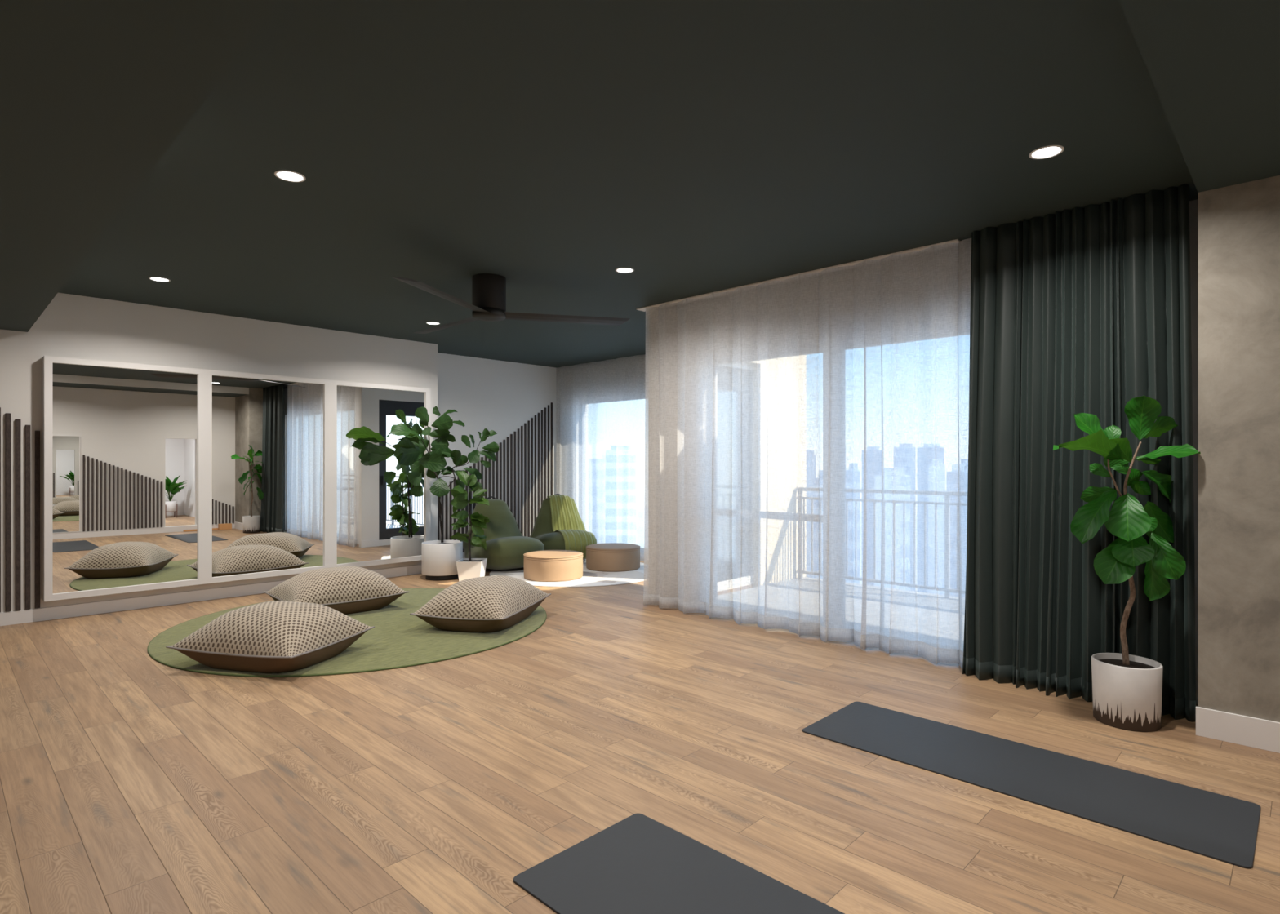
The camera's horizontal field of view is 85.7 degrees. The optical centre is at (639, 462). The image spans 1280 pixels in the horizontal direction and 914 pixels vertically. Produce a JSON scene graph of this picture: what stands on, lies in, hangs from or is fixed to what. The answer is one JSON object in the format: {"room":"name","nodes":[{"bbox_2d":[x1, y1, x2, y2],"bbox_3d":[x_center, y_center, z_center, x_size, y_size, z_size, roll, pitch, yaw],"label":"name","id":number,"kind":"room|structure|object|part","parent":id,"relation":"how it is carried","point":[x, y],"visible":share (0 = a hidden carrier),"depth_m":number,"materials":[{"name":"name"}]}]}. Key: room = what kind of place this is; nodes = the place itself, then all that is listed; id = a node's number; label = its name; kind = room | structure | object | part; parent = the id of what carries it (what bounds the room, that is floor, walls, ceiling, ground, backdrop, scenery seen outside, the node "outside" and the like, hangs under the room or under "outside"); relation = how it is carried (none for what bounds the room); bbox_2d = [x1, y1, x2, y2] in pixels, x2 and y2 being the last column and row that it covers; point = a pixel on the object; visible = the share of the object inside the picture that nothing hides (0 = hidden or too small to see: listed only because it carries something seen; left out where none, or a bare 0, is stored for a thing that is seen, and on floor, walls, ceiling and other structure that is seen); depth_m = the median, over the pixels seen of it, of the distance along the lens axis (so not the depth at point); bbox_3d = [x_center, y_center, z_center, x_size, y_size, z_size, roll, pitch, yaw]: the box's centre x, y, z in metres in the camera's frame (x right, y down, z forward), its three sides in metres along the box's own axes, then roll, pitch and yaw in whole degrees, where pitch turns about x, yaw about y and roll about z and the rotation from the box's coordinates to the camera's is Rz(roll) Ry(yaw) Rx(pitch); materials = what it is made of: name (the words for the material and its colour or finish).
{"room":"exercise studio","nodes":[
{"label":"exercise studio","id":0,"kind":"room"},
{"bbox_2d":[0,293,437,613],"bbox_3d":[-5.117,-0.063,6.890,0.820,2.926,6.371,0,0,44],"label":"wall","id":1,"kind":"structure","parent":0,"point":[71,326],"depth_m":6.82,"materials":[{"name":"white paint"}]},
{"bbox_2d":[0,407,39,612],"bbox_3d":[-5.668,0.116,5.717,0.021,2.332,1.058,0,0,44],"label":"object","id":2,"kind":"object","parent":1,"relation":"attached to","point":[7,415],"visible":1,"depth_m":5.99,"materials":[{"name":"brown wood"}]},
{"bbox_2d":[0,564,421,626],"bbox_3d":[-4.814,1.344,6.603,0.015,0.112,6.361,0,0,44],"label":"baseboard","id":3,"kind":"structure","parent":1,"relation":"attached to","point":[24,616],"depth_m":6.65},
{"bbox_2d":[42,355,431,601],"bbox_3d":[-3.964,0.140,7.398,0.130,2.148,3.694,0,0,44],"label":"wall mirror","id":4,"kind":"object","parent":1,"relation":"attached to","point":[154,477],"visible":0.91,"depth_m":6.98,"materials":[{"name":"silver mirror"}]},
{"bbox_3d":[-4.797,0.139,6.485,0.006,2.042,1.110,0,0,44],"label":"mirror pane","id":5,"kind":"part","parent":4,"relation":"part of","materials":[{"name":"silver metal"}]},
{"bbox_3d":[-3.943,0.139,7.366,0.006,2.042,1.108,0,0,44],"label":"mirror pane","id":6,"kind":"part","parent":4,"relation":"part of","materials":[{"name":"silver metal"}]},
{"bbox_3d":[-3.081,0.139,8.256,0.006,2.042,1.103,0,0,44],"label":"mirror pane","id":7,"kind":"part","parent":4,"relation":"part of","materials":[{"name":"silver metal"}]},
{"bbox_2d":[437,352,562,552],"bbox_3d":[-2.156,-0.063,10.426,0.250,2.926,2.829,0,0,44],"label":"wall","id":8,"kind":"structure","parent":0,"point":[501,397],"depth_m":10.30,"materials":[{"name":"white paint"}]},
{"bbox_2d":[437,402,552,552],"bbox_3d":[-2.193,0.162,10.198,0.013,2.240,2.290,0,0,44],"label":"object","id":9,"kind":"object","parent":8,"relation":"attached to","point":[525,424],"visible":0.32,"depth_m":10.58,"materials":[{"name":"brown wood"}]},
{"bbox_2d":[562,356,645,559],"bbox_3d":[0.296,-0.063,9.845,4.080,2.926,0.250,0,0,44],"label":"wall","id":10,"kind":"structure","parent":0,"point":[637,368],"depth_m":10.84,"materials":[{"name":"white paint"}]},
{"bbox_2d":[579,395,644,551],"bbox_3d":[0.178,0.158,9.946,3.090,2.285,0.070,0,0,44],"label":"window","id":11,"kind":"structure","parent":10,"relation":"in","point":[638,395],"depth_m":10.89,"materials":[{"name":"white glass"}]},
{"bbox_2d":[57,0,1198,368],"bbox_3d":[-1.030,-1.626,4.828,9.700,0.200,9.300,0,0,44],"label":"ceiling","id":12,"kind":"structure","parent":0,"point":[549,148],"depth_m":3.40,"materials":[{"name":"grey paint"}]},
{"bbox_2d":[148,276,170,282],"bbox_3d":[-3.993,-1.522,5.737,0.150,0.005,0.150,0,0,44],"label":"recessed light","id":13,"kind":"object","parent":12,"relation":"in","point":[153,278],"visible":1,"depth_m":5.74,"materials":[{"name":"white plastic"}]},
{"bbox_2d":[274,169,306,182],"bbox_3d":[-1.860,-1.522,3.670,0.150,0.005,0.150,0,0,44],"label":"recessed light","id":14,"kind":"object","parent":12,"relation":"in","point":[287,175],"visible":1,"depth_m":3.66,"materials":[{"name":"white plastic"}]},
{"bbox_2d":[426,321,439,324],"bbox_3d":[-2.260,-1.522,7.539,0.150,0.005,0.150,0,0,44],"label":"recessed light","id":15,"kind":"object","parent":12,"relation":"in","point":[428,322],"visible":1,"depth_m":7.54,"materials":[{"name":"white plastic"}]},
{"bbox_2d":[391,273,630,333],"bbox_3d":[-1.450,-1.356,5.844,1.866,0.336,2.090,0,0,44],"label":"ceiling fan","id":16,"kind":"object","parent":12,"relation":"hanging from","point":[488,291],"visible":1,"depth_m":5.62,"materials":[{"name":"brown wood"}]},
{"bbox_3d":[-1.422,-1.221,5.085,0.182,0.029,1.080,0,0,16],"label":"blade","id":17,"kind":"part","parent":16,"relation":"part of","materials":[{"name":"brown wood"}]},
{"bbox_3d":[-1.705,-1.221,6.146,1.080,0.029,0.182,0,0,44],"label":"blade","id":18,"kind":"part","parent":16,"relation":"part of","materials":[{"name":"brown wood"}]},
{"bbox_3d":[-0.627,-1.221,5.864,1.080,0.029,0.182,0,0,-15],"label":"blade","id":19,"kind":"part","parent":16,"relation":"part of","materials":[{"name":"brown wood"}]},
{"bbox_2d":[555,354,645,561],"bbox_3d":[0.050,-0.060,9.663,3.860,2.908,0.068,0,0,44],"label":"sheer curtain","id":20,"kind":"object","parent":12,"relation":"hanging from","point":[582,495],"visible":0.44,"depth_m":10.21,"materials":[{"name":"white fabric"}]},
{"bbox_2d":[615,267,634,273],"bbox_3d":[-0.120,-1.522,5.465,0.150,0.005,0.150,0,0,44],"label":"recessed light","id":21,"kind":"object","parent":12,"relation":"in","point":[624,270],"visible":1,"depth_m":5.47,"materials":[{"name":"white plastic"}]},
{"bbox_2d":[635,239,960,311],"bbox_3d":[1.104,-1.520,5.813,3.067,0.010,0.115,0,0,44],"label":"track","id":22,"kind":"object","parent":12,"relation":"attached to","point":[956,241],"visible":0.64,"depth_m":5.50,"materials":[{"name":"metal"}]},
{"bbox_2d":[643,238,971,667],"bbox_3d":[1.211,-0.060,5.662,3.183,2.908,0.160,0,0,44],"label":"sheer curtain","id":23,"kind":"object","parent":22,"relation":"hanging from","point":[850,514],"visible":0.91,"depth_m":5.47,"materials":[{"name":"fabric"}]},
{"bbox_2d":[1028,145,1064,159],"bbox_3d":[1.995,-1.522,3.387,0.150,0.005,0.150,0,0,44],"label":"recessed light","id":24,"kind":"object","parent":12,"relation":"in","point":[1046,152],"visible":1,"depth_m":3.38,"materials":[{"name":"white plastic"}]},
{"bbox_2d":[962,184,1195,722],"bbox_3d":[2.559,-0.062,4.137,1.208,2.922,0.162,0,0,44],"label":"velvet curtain","id":25,"kind":"object","parent":12,"relation":"hanging from","point":[1087,310],"visible":0.88,"depth_m":4.15,"materials":[{"name":"green fabric"}]},
{"bbox_2d":[1119,0,1279,192],"bbox_3d":[1.827,-1.458,1.821,0.908,0.135,3.939,0,0,44],"label":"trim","id":26,"kind":"structure","parent":12,"relation":"attached to","point":[1213,66],"depth_m":2.50,"materials":[{"name":"grey paint"}]},
{"bbox_2d":[0,560,1279,913],"bbox_3d":[0.855,1.460,3.001,14.950,0.120,9.300,0,0,44],"label":"floor","id":27,"kind":"structure","parent":0,"point":[131,782],"depth_m":3.08,"materials":[{"name":"brown wood"}]},
{"bbox_2d":[146,588,546,677],"bbox_3d":[-2.403,1.393,6.066,3.138,0.012,3.138,0,0,44],"label":"round rug","id":28,"kind":"object","parent":27,"relation":"on","point":[398,638],"visible":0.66,"depth_m":5.32,"materials":[{"name":"green fabric"}]},
{"bbox_2d":[165,600,374,673],"bbox_3d":[-2.580,1.192,4.896,1.000,0.389,0.852,0,0,15],"label":"floor cushion","id":29,"kind":"object","parent":28,"relation":"on","point":[277,637],"visible":1,"depth_m":4.61,"materials":[{"name":"brown fabric"}]},
{"bbox_2d":[263,566,408,614],"bbox_3d":[-2.896,1.198,6.581,1.040,0.376,0.931,0,0,-42],"label":"floor cushion","id":30,"kind":"object","parent":28,"relation":"on","point":[346,590],"visible":0.79,"depth_m":6.34,"materials":[{"name":"brown fabric"}]},
{"bbox_2d":[409,575,551,632],"bbox_3d":[-1.353,1.197,6.047,0.822,0.378,1.079,0,0,13],"label":"floor cushion","id":31,"kind":"object","parent":28,"relation":"on","point":[494,603],"visible":1,"depth_m":5.66,"materials":[{"name":"brown fabric"}]},
{"bbox_2d":[389,406,499,580],"bbox_3d":[-2.406,0.349,8.295,1.274,2.102,0.730,0,0,-31],"label":"potted tree","id":32,"kind":"object","parent":27,"relation":"on","point":[438,557],"visible":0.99,"depth_m":8.28,"materials":[{"name":"green plant"}]},
{"bbox_3d":[-2.400,1.151,8.378,0.480,0.373,0.480,0,0,44],"label":"pot","id":33,"kind":"part","parent":32,"relation":"part of","materials":[{"name":"white ceramic"}]},
{"bbox_2d":[450,471,490,582],"bbox_3d":[-2.003,0.748,8.155,0.494,1.304,0.399,0,0,-5],"label":"potted plant","id":34,"kind":"object","parent":27,"relation":"on","point":[467,568],"visible":1,"depth_m":8.12,"materials":[{"name":"green plant"}]},
{"bbox_3d":[-1.994,1.278,8.187,0.300,0.245,0.300,0,0,0],"label":"pot","id":35,"kind":"part","parent":34,"relation":"part of","materials":[{"name":"white ceramic"}]},
{"bbox_2d":[489,559,644,586],"bbox_3d":[-0.802,1.394,8.856,2.207,0.010,2.207,0,0,44],"label":"round rug","id":36,"kind":"object","parent":27,"relation":"on","point":[590,578],"visible":0.27,"depth_m":8.29,"materials":[{"name":"fabric"}]},
{"bbox_2d":[462,496,544,569],"bbox_3d":[-1.809,0.923,9.123,0.946,0.928,1.087,0,0,-38],"label":"bean bag chair","id":37,"kind":"object","parent":36,"relation":"on","point":[506,546],"visible":0.74,"depth_m":8.86,"materials":[{"name":"green fabric"}]},
{"bbox_2d":[523,550,582,582],"bbox_3d":[-1.050,1.241,8.371,0.721,0.294,0.721,0,0,44],"label":"pouf","id":38,"kind":"object","parent":36,"relation":"on","point":[543,566],"visible":1,"depth_m":8.08,"materials":[{"name":"beige fabric"}]},
{"bbox_3d":[-1.050,1.101,8.371,0.702,0.015,0.702,0,0,44],"label":"panel","id":39,"kind":"part","parent":38,"relation":"part of","materials":[{"name":"beige fabric"}]},
{"bbox_2d":[529,493,596,559],"bbox_3d":[-1.091,0.924,9.829,0.946,0.927,1.100,0,0,-19],"label":"bean bag chair","id":40,"kind":"object","parent":36,"relation":"on","point":[542,531],"visible":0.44,"depth_m":9.83,"materials":[{"name":"green fabric"}]},
{"bbox_2d":[546,494,595,559],"bbox_3d":[-0.988,0.901,9.839,0.534,0.858,1.080,0,0,-19],"label":"throw blanket","id":41,"kind":"object","parent":40,"relation":"on","point":[566,520],"visible":0.87,"depth_m":9.91,"materials":[{"name":"green fabric"}]},
{"bbox_2d":[586,542,639,572],"bbox_3d":[-0.354,1.241,9.117,0.721,0.294,0.721,0,0,44],"label":"pouf","id":42,"kind":"object","parent":36,"relation":"on","point":[609,557],"visible":1,"depth_m":8.83,"materials":[{"name":"beige fabric"}]},
{"bbox_3d":[-0.354,1.101,9.117,0.702,0.015,0.702,0,0,44],"label":"panel","id":43,"kind":"part","parent":42,"relation":"part of","materials":[{"name":"beige fabric"}]},
{"bbox_2d":[513,813,844,913],"bbox_3d":[0.418,1.396,1.913,1.782,0.006,0.613,0,0,44],"label":"yoga mat","id":44,"kind":"object","parent":27,"relation":"on","point":[637,864],"visible":1,"depth_m":2.29,"materials":[{"name":"grey rubber"}]},
{"bbox_2d":[802,702,1260,868],"bbox_3d":[1.681,1.396,3.201,1.762,0.006,0.616,0,0,44],"label":"yoga mat","id":45,"kind":"object","parent":27,"relation":"on","point":[1222,828],"visible":1,"depth_m":3.02,"materials":[{"name":"grey rubber"}]},
{"bbox_2d":[1053,395,1200,732],"bbox_3d":[2.565,0.522,3.706,0.778,1.757,0.367,0,0,1],"label":"potted tree","id":46,"kind":"object","parent":27,"relation":"on","point":[1127,689],"visible":1,"depth_m":3.67,"materials":[{"name":"green plant"}]},
{"bbox_3d":[2.629,1.235,3.730,0.316,0.330,0.316,0,0,44],"label":"pot","id":47,"kind":"part","parent":46,"relation":"part of","materials":[{"name":"ceramic"}]},
{"bbox_2d":[666,199,1198,704],"bbox_3d":[1.841,-0.063,5.499,4.186,2.926,0.220,0,0,44],"label":"wall","id":48,"kind":"structure","parent":0,"point":[1193,205],"depth_m":4.00,"materials":[{"name":"white paint"}]},
{"bbox_2d":[1198,175,1279,722],"bbox_3d":[3.467,-0.063,3.512,0.910,2.926,0.770,0,0,44],"label":"wall pillar","id":49,"kind":"structure","parent":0,"point":[1239,224],"depth_m":3.44,"materials":[{"name":"paint"}]},
{"bbox_2d":[1195,706,1279,753],"bbox_3d":[3.184,1.328,3.238,0.902,0.144,0.018,0,0,44],"label":"baseboard","id":50,"kind":"structure","parent":49,"relation":"attached to","point":[1254,732],"depth_m":3.43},
{"label":"outside","id":51,"kind":"structure","parent":0,"visible":0},
{"bbox_2d":[635,506,644,545],"bbox_3d":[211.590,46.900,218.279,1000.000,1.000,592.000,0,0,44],"label":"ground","id":52,"kind":"structure","parent":51,"point":[644,507],"depth_m":499.00,"materials":[{"name":"white"}]},
{"bbox_2d":[595,453,604,542],"bbox_3d":[-10.636,22.279,134.436,7.423,48.242,8.907,0,0,-5],"label":"building","id":53,"kind":"structure","parent":52,"relation":"on","point":[600,524],"depth_m":130.24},
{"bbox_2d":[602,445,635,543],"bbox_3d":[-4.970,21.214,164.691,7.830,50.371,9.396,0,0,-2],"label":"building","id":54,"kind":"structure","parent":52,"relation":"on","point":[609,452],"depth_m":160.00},
{"bbox_3d":[-4.033,-0.063,1.263,9.050,2.926,0.200,0,0,44],"label":"wall","id":55,"kind":"structure","parent":0,"visible":0},
{"bbox_2d":[0,0,280,332],"bbox_3d":[-3.129,-1.335,2.203,8.556,0.381,2.408,0,0,44],"label":"ceiling","id":56,"kind":"structure","parent":55,"relation":"attached to","point":[94,94],"depth_m":2.22,"materials":[{"name":"grey paint"}]}
]}

